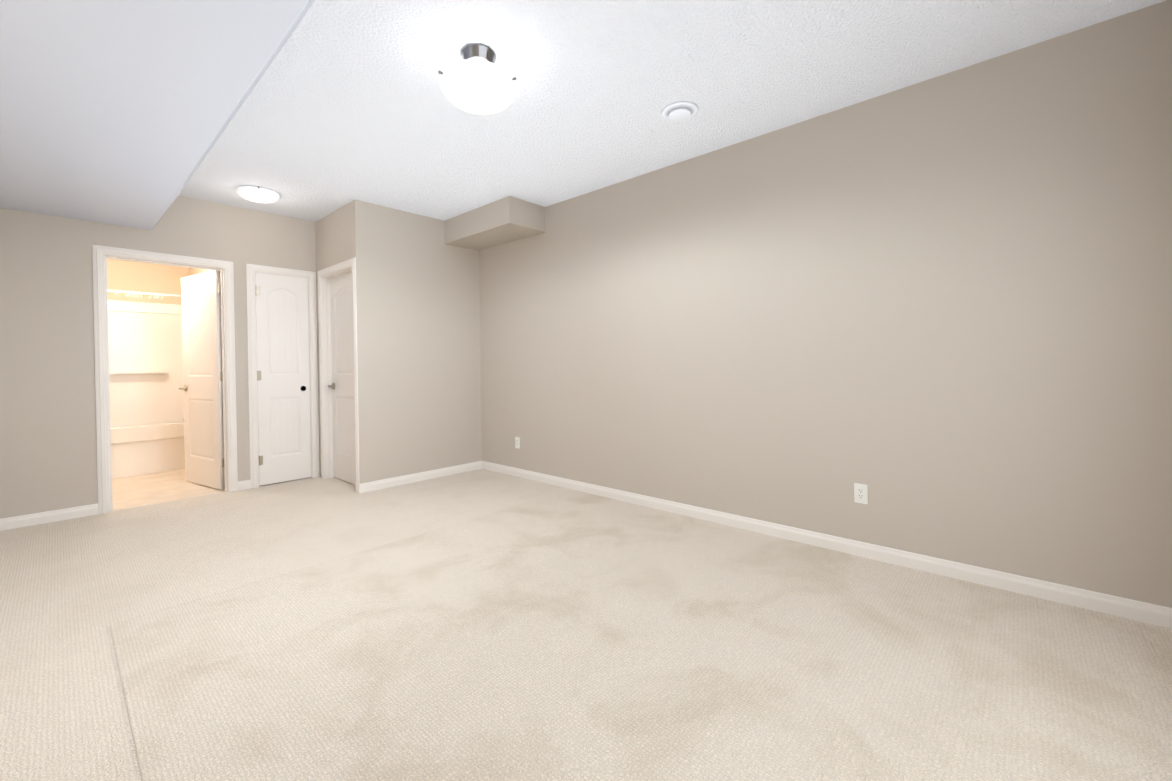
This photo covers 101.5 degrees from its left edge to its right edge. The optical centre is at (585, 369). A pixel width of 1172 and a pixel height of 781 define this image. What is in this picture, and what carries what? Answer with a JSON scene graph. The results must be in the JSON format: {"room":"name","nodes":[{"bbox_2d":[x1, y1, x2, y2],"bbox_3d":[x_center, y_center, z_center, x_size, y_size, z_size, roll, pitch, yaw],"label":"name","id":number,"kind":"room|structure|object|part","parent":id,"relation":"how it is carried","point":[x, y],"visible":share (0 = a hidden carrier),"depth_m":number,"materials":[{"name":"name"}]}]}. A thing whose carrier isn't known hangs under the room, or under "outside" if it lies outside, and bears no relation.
{"room":"empty basement room","nodes":[
{"label":"empty basement room","id":0,"kind":"room"},
{"bbox_2d":[108,290,180,298],"bbox_3d":[-4.883,-0.795,4.924,0.061,0.078,1.488,0,1,42],"label":"curtain rod","id":1,"kind":"object","parent":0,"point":[141,293],"visible":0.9,"depth_m":5.09,"materials":[{"name":"white plastic"}]},
{"bbox_2d":[107,259,188,304],"bbox_3d":[-5.278,-0.183,5.749,0.114,2.627,2.173,0,1,42],"label":"wall","id":2,"kind":"structure","parent":0,"point":[124,275],"depth_m":5.70,"materials":[{"name":"beige paint"}]},
{"bbox_2d":[0,0,314,229],"bbox_3d":[-1.685,-1.323,1.744,5.910,0.333,1.091,0,1,42],"label":"ceiling","id":3,"kind":"structure","parent":0,"point":[119,112],"depth_m":2.01,"materials":[{"name":"white paint"}]},
{"bbox_2d":[0,196,315,518],"bbox_3d":[-3.543,-0.184,4.179,0.114,2.627,2.173,0,1,42],"label":"wall","id":4,"kind":"structure","parent":0,"point":[48,448],"depth_m":3.65,"materials":[{"name":"beige paint"}]},
{"bbox_2d":[92,245,237,513],"bbox_3d":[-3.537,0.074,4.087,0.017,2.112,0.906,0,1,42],"label":"door frame","id":5,"kind":"structure","parent":4,"relation":"attached to","point":[99,252],"depth_m":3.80,"materials":[{"name":"white wood"}]},
{"bbox_2d":[179,270,224,489],"bbox_3d":[-3.707,0.101,4.629,0.768,2.030,0.160,0,1,31],"label":"bathroom door","id":6,"kind":"structure","parent":4,"relation":"in","point":[202,388],"depth_m":4.58,"materials":[{"name":"white wood"}]},
{"bbox_3d":[-3.967,0.188,4.729,0.156,0.066,0.062,0,1,31],"label":"lever","id":7,"kind":"part","parent":6,"relation":"part of","materials":[{"name":"silver metal"}]},
{"bbox_2d":[238,480,250,490],"bbox_3d":[-3.191,1.081,4.473,0.013,0.083,0.099,0,1,42],"label":"baseboard","id":8,"kind":"structure","parent":4,"relation":"attached to","point":[244,484],"depth_m":4.47,"materials":[{"name":"white wood"}]},
{"bbox_2d":[246,264,319,487],"bbox_3d":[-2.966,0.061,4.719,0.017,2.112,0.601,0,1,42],"label":"trim","id":9,"kind":"structure","parent":4,"relation":"attached to","point":[251,269],"depth_m":4.55,"materials":[{"name":"white wood"}]},
{"bbox_2d":[255,272,310,485],"bbox_3d":[-2.992,0.092,4.724,0.047,2.030,0.494,0,1,42],"label":"closet door","id":10,"kind":"structure","parent":4,"relation":"in","point":[283,372],"depth_m":4.72,"materials":[{"name":"white wood"}]},
{"bbox_2d":[112,468,226,510],"bbox_3d":[-4.564,1.165,4.730,2.310,0.058,1.577,0,1,42],"label":"floor","id":11,"kind":"structure","parent":0,"point":[146,489],"depth_m":4.51,"materials":[{"name":"plastic"}]},
{"bbox_2d":[108,300,184,478],"bbox_3d":[-5.173,0.176,5.207,0.762,1.920,1.488,0,1,42],"label":"shower","id":12,"kind":"object","parent":11,"relation":"on","point":[146,383],"visible":0.29,"depth_m":5.57,"materials":[{"name":"white plastic"}]},
{"bbox_2d":[189,268,212,275],"bbox_3d":[-4.108,-0.191,5.298,2.226,2.627,0.080,0,1,42],"label":"wall","id":13,"kind":"structure","parent":0,"point":[194,271],"depth_m":5.69,"materials":[{"name":"beige paint"}]},
{"bbox_2d":[315,199,371,483],"bbox_3d":[-3.238,-0.202,5.445,3.320,2.627,0.114,0,1,42],"label":"wall jog","id":14,"kind":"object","parent":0,"point":[341,234],"visible":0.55,"depth_m":4.35,"materials":[{"name":"beige paint"}]},
{"bbox_2d":[318,257,359,492],"bbox_3d":[-2.348,0.055,4.634,0.906,2.112,0.132,0,1,42],"label":"door frame","id":15,"kind":"structure","parent":14,"relation":"attached to","point":[327,375],"depth_m":4.86,"materials":[{"name":"white wood"}]},
{"bbox_2d":[328,272,354,484],"bbox_3d":[-2.337,0.085,4.646,0.756,2.030,0.098,0,1,42],"label":"door","id":16,"kind":"structure","parent":14,"relation":"in","point":[342,386],"depth_m":4.72,"materials":[{"name":"white wood"}]},
{"bbox_2d":[368,203,481,480],"bbox_3d":[-1.606,-0.214,4.859,0.114,2.627,1.206,0,1,42],"label":"wall","id":17,"kind":"structure","parent":0,"point":[424,298],"depth_m":4.75,"materials":[{"name":"beige paint"}]},
{"bbox_2d":[358,461,481,492],"bbox_3d":[-1.603,1.059,4.769,0.017,0.083,1.290,0,1,42],"label":"baseboard","id":18,"kind":"structure","parent":17,"relation":"attached to","point":[400,480],"depth_m":4.70,"materials":[{"name":"white wood"}]},
{"bbox_2d":[0,469,1171,780],"bbox_3d":[-0.821,1.147,2.635,6.054,0.060,3.721,0,1,42],"label":"floor carpet","id":19,"kind":"object","parent":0,"point":[480,625],"visible":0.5,"depth_m":1.88,"materials":[{"name":"beige carpet"}]},
{"bbox_2d":[178,0,1165,221],"bbox_3d":[-0.882,-1.550,2.632,6.138,0.080,3.721,0,1,42],"label":"ceiling","id":20,"kind":"structure","parent":0,"point":[346,102],"depth_m":2.55,"materials":[{"name":"white paint"}]},
{"bbox_2d":[236,186,279,202],"bbox_3d":[-2.779,-1.468,4.070,0.319,0.075,0.316,0,1,42],"label":"ceiling light","id":21,"kind":"object","parent":20,"relation":"attached to","point":[258,194],"visible":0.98,"depth_m":3.99,"materials":[{"name":"white glass"}]},
{"bbox_2d":[438,43,517,114],"bbox_3d":[-0.517,-1.382,2.292,0.374,0.255,0.385,0,1,42],"label":"ceiling light","id":22,"kind":"object","parent":20,"relation":"hanging from","point":[476,80],"visible":1,"depth_m":2.22,"materials":[{"name":"white glass"}]},
{"bbox_2d":[444,196,544,250],"bbox_3d":[-0.923,-1.415,4.740,1.060,0.237,0.426,0,1,42],"label":"bulkhead","id":23,"kind":"object","parent":20,"relation":"attached to","point":[508,219],"visible":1,"depth_m":4.52,"materials":[{"name":"beige paint"}]},
{"bbox_2d":[661,101,698,121],"bbox_3d":[0.555,-1.513,2.835,0.216,0.031,0.216,0,1,42],"label":"ceiling vent","id":24,"kind":"object","parent":20,"relation":"in","point":[678,111],"visible":1,"depth_m":2.80,"materials":[{"name":"white plastic"}]},
{"bbox_2d":[479,0,1171,607],"bbox_3d":[0.664,-0.226,3.694,5.044,2.627,0.114,0,1,42],"label":"wall","id":25,"kind":"structure","parent":0,"point":[935,314],"depth_m":2.64,"materials":[{"name":"beige paint"}]},
{"bbox_2d":[515,437,519,448],"bbox_3d":[-0.696,0.745,4.863,0.070,0.114,0.008,0,1,42],"label":"electrical outlet","id":26,"kind":"object","parent":25,"relation":"attached to","point":[517,442],"visible":1,"depth_m":4.86,"materials":[{"name":"white plastic"}]},
{"bbox_2d":[482,461,1171,628],"bbox_3d":[0.678,1.047,3.624,4.930,0.083,0.013,0,1,42],"label":"baseboard","id":27,"kind":"structure","parent":25,"relation":"attached to","point":[1153,614],"depth_m":2.65,"materials":[{"name":"white wood"}]},
{"bbox_2d":[854,483,867,503],"bbox_3d":[1.598,0.723,2.787,0.070,0.114,0.008,0,1,42],"label":"electrical outlet","id":28,"kind":"object","parent":25,"relation":"attached to","point":[860,493],"visible":1,"depth_m":2.78,"materials":[{"name":"white plastic"}]},
{"bbox_3d":[-2.944,-0.167,2.095,8.478,2.627,0.114,0,1,42],"label":"wall","id":29,"kind":"structure","parent":0,"visible":0},
{"bbox_2d":[0,503,97,530],"bbox_3d":[-3.596,1.100,3.170,1.160,0.083,0.565,0,1,42],"label":"baseboard","id":30,"kind":"structure","parent":29,"relation":"attached to","point":[43,517],"depth_m":3.57,"materials":[{"name":"white wood"}]}
]}

